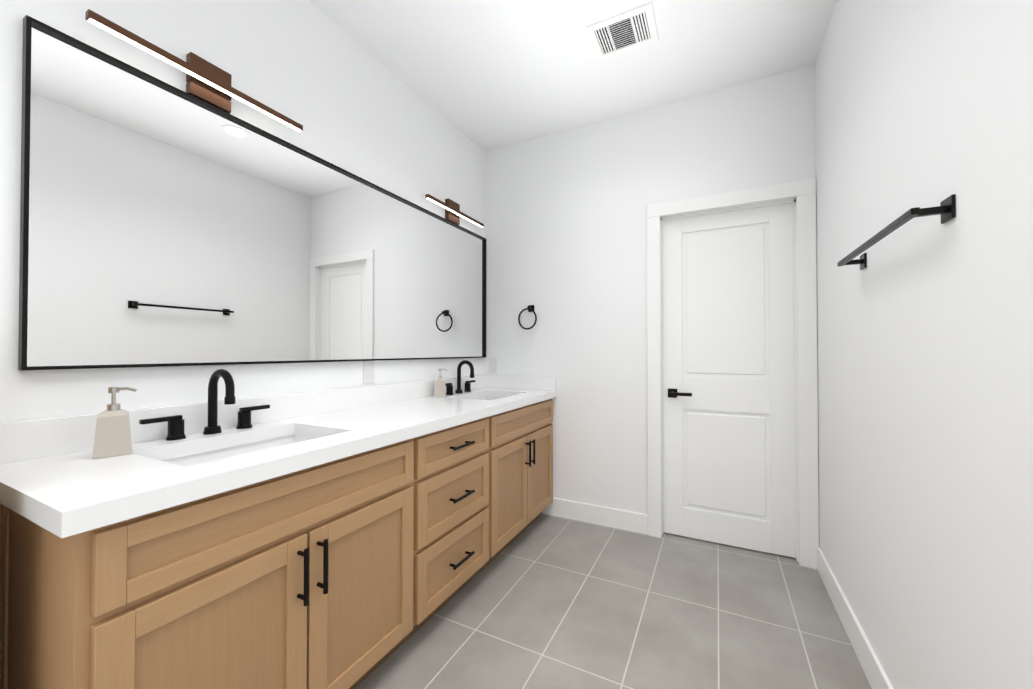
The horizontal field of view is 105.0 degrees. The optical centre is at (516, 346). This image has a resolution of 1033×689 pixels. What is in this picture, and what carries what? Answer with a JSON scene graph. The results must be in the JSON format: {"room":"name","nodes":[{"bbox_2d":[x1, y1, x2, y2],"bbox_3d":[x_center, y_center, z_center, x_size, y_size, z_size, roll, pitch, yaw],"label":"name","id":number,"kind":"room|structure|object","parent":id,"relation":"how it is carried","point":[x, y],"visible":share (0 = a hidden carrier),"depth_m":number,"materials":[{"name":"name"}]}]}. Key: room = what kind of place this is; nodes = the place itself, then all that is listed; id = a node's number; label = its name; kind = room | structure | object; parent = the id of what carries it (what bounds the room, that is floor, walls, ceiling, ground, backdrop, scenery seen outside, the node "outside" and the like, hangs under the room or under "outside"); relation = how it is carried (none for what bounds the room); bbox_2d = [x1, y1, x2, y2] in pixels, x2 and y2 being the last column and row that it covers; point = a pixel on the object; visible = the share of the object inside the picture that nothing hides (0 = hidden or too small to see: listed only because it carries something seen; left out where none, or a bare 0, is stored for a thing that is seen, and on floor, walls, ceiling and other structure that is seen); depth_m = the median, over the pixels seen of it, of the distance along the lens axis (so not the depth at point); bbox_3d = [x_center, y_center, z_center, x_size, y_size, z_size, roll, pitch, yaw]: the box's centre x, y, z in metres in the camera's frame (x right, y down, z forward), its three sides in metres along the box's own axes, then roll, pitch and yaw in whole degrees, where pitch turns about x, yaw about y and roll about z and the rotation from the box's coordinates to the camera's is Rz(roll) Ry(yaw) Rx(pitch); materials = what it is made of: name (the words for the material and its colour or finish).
{"room":"bathroom","nodes":[
{"label":"bathroom","id":0,"kind":"room"},
{"bbox_2d":[0,0,484,422],"bbox_3d":[-1.256,-0.183,1.198,0.120,2.710,4.490,0,-1,27],"label":"wall","id":1,"kind":"structure","parent":0,"point":[348,102],"depth_m":1.57,"materials":[{"name":"white paint"}]},
{"bbox_2d":[85,9,302,131],"bbox_3d":[-1.060,-0.920,1.381,0.068,0.140,0.630,0,-1,27],"label":"sconce","id":2,"kind":"object","parent":1,"relation":"attached to","point":[208,82],"visible":0.92,"depth_m":1.35,"materials":[{"name":"brown metal"}]},
{"bbox_2d":[0,374,487,463],"bbox_3d":[-0.766,0.251,2.000,0.020,0.100,2.364,0,-1,27],"label":"backsplash","id":3,"kind":"structure","parent":1,"relation":"attached to","point":[25,439],"depth_m":1.28,"materials":[{"name":"white stone"}]},
{"bbox_2d":[18,15,485,369],"bbox_3d":[-0.754,-0.384,2.025,0.026,0.910,2.265,0,-1,27],"label":"mirror","id":4,"kind":"object","parent":1,"relation":"attached to","point":[162,224],"visible":0.9,"depth_m":1.36,"materials":[{"name":"black metal"}]},
{"bbox_2d":[363,361,373,383],"bbox_3d":[-0.758,0.129,2.035,0.008,0.115,0.070,0,-1,27],"label":"electrical outlet","id":5,"kind":"object","parent":1,"relation":"attached to","point":[368,371],"visible":1,"depth_m":2.03,"materials":[{"name":"white plastic"}]},
{"bbox_2d":[425,194,483,226],"bbox_3d":[-0.414,-0.906,2.656,0.068,0.140,0.630,0,-1,27],"label":"sconce","id":6,"kind":"object","parent":1,"relation":"attached to","point":[453,213],"visible":0.92,"depth_m":2.63,"materials":[{"name":"brown metal"}]},
{"bbox_2d":[309,0,836,151],"bbox_3d":[-0.275,-1.593,0.716,2.320,0.100,4.490,0,-1,27],"label":"ceiling","id":7,"kind":"structure","parent":0,"point":[486,75],"depth_m":2.06,"materials":[{"name":"white paint"}]},
{"bbox_2d":[585,2,658,60],"bbox_3d":[0.518,-1.525,1.933,0.305,0.008,0.240,0,-1,27],"label":"ceiling vent","id":8,"kind":"object","parent":7,"relation":"in","point":[630,30],"visible":1,"depth_m":1.92,"materials":[{"name":"white paint"}]},
{"bbox_2d":[355,514,870,688],"bbox_3d":[-0.275,1.216,0.685,2.320,0.100,4.490,0,-1,27],"label":"floor","id":9,"kind":"structure","parent":0,"point":[543,601],"depth_m":1.69,"materials":[{"name":"tile"}]},
{"bbox_2d":[0,396,555,688],"bbox_3d":[-0.500,0.762,1.871,0.606,0.835,2.344,0,-1,27],"label":"bathroom vanity","id":10,"kind":"object","parent":9,"relation":"on","point":[350,538],"depth_m":1.05,"materials":[{"name":"brown wood"}]},
{"bbox_2d":[0,388,555,539],"bbox_3d":[-0.514,0.322,1.871,0.586,0.045,2.364,0,-1,27],"label":"countertop","id":11,"kind":"structure","parent":10,"relation":"on","point":[52,494],"depth_m":1.00,"materials":[{"name":"white stone"}]},
{"bbox_2d":[92,387,136,458],"bbox_3d":[-1.090,0.200,1.076,0.075,0.180,0.082,-1,-1,45],"label":"soap dispenser","id":12,"kind":"object","parent":11,"relation":"on","point":[112,434],"visible":1,"depth_m":1.05,"materials":[{"name":"beige ceramic"}]},
{"bbox_2d":[136,369,271,439],"bbox_3d":[-0.995,0.184,1.330,0.145,0.220,0.380,0,-1,27],"label":"faucet","id":13,"kind":"object","parent":11,"relation":"on","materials":[{"name":"black metal"}]},
{"bbox_2d":[156,432,319,463],"bbox_3d":[-0.831,0.410,1.244,0.356,0.169,0.526,0,-1,27],"label":"sink","id":14,"kind":"object","parent":11,"relation":"in","point":[214,451],"depth_m":1.35,"materials":[{"name":"white ceramic"}]},
{"bbox_2d":[434,369,447,397],"bbox_3d":[-0.462,0.219,2.420,0.082,0.171,0.071,0,-1,-13],"label":"soap dispenser","id":15,"kind":"object","parent":11,"relation":"on","point":[440,389],"visible":1,"depth_m":2.39,"materials":[{"name":"beige ceramic"}]},
{"bbox_2d":[445,360,475,395],"bbox_3d":[-0.342,0.198,2.618,0.145,0.220,0.380,0,-1,27],"label":"faucet","id":16,"kind":"object","parent":11,"relation":"on","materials":[{"name":"black metal"}]},
{"bbox_2d":[468,396,499,399],"bbox_3d":[-0.178,0.425,2.533,0.356,0.169,0.526,0,-1,27],"label":"sink","id":17,"kind":"object","parent":11,"relation":"in","point":[469,397],"depth_m":2.78,"materials":[{"name":"white ceramic"}]},
{"bbox_2d":[485,64,815,514],"bbox_3d":[0.712,-0.167,2.649,2.080,2.710,0.120,0,-1,27],"label":"wall","id":18,"kind":"structure","parent":0,"point":[566,230],"depth_m":2.65,"materials":[{"name":"white paint"}]},
{"bbox_2d":[489,358,496,372],"bbox_3d":[-0.182,0.140,3.027,0.070,0.115,0.008,0,-1,27],"label":"light switch","id":19,"kind":"object","parent":18,"relation":"attached to","point":[492,365],"visible":1,"depth_m":3.02,"materials":[{"name":"white plastic"}]},
{"bbox_2d":[488,376,555,391],"bbox_3d":[0.025,0.261,2.913,0.566,0.100,0.020,0,-1,27],"label":"backsplash","id":20,"kind":"structure","parent":18,"relation":"attached to","point":[548,383],"depth_m":2.89,"materials":[{"name":"white stone"}]},
{"bbox_2d":[518,305,536,329],"bbox_3d":[0.085,-0.213,2.868,0.156,0.180,0.058,0,-1,27],"label":"towel ring","id":21,"kind":"object","parent":18,"relation":"attached to","point":[529,308],"visible":0.96,"depth_m":2.86,"materials":[{"name":"black metal"}]},
{"bbox_2d":[542,498,647,534],"bbox_3d":[0.507,1.126,2.664,0.723,0.125,0.013,0,-1,27],"label":"baseboard","id":22,"kind":"structure","parent":18,"relation":"attached to","point":[607,517],"depth_m":2.63,"materials":[{"name":"white paint"}]},
{"bbox_2d":[662,203,795,557],"bbox_3d":[1.237,0.180,2.355,0.712,1.990,0.095,0,-1,27],"label":"door","id":23,"kind":"structure","parent":18,"relation":"in","point":[728,392],"depth_m":2.35,"materials":[{"name":"white paint"}]},
{"bbox_2d":[646,178,818,568],"bbox_3d":[1.245,0.142,2.366,0.873,2.086,0.138,0,-1,27],"label":"door frame","id":24,"kind":"structure","parent":18,"relation":"attached to","point":[800,195],"depth_m":2.19,"materials":[{"name":"white paint"}]},
{"bbox_2d":[815,0,1032,688],"bbox_3d":[0.706,-0.194,0.203,0.120,2.710,4.490,0,-1,27],"label":"wall","id":25,"kind":"structure","parent":0,"point":[925,390],"depth_m":1.00,"materials":[{"name":"white paint"}]},
{"bbox_2d":[817,547,893,688],"bbox_3d":[0.642,1.099,0.210,0.013,0.125,4.230,0,-1,27],"label":"baseboard","id":26,"kind":"structure","parent":25,"relation":"attached to","point":[873,670],"depth_m":1.53,"materials":[{"name":"white paint"}]},
{"bbox_2d":[837,194,955,269],"bbox_3d":[1.097,-0.313,1.190,0.074,0.052,0.644,0,-1,27],"label":"towel rail","id":27,"kind":"object","parent":25,"relation":"attached to","point":[946,209],"visible":0.96,"depth_m":0.98,"materials":[{"name":"black metal"}]}
]}

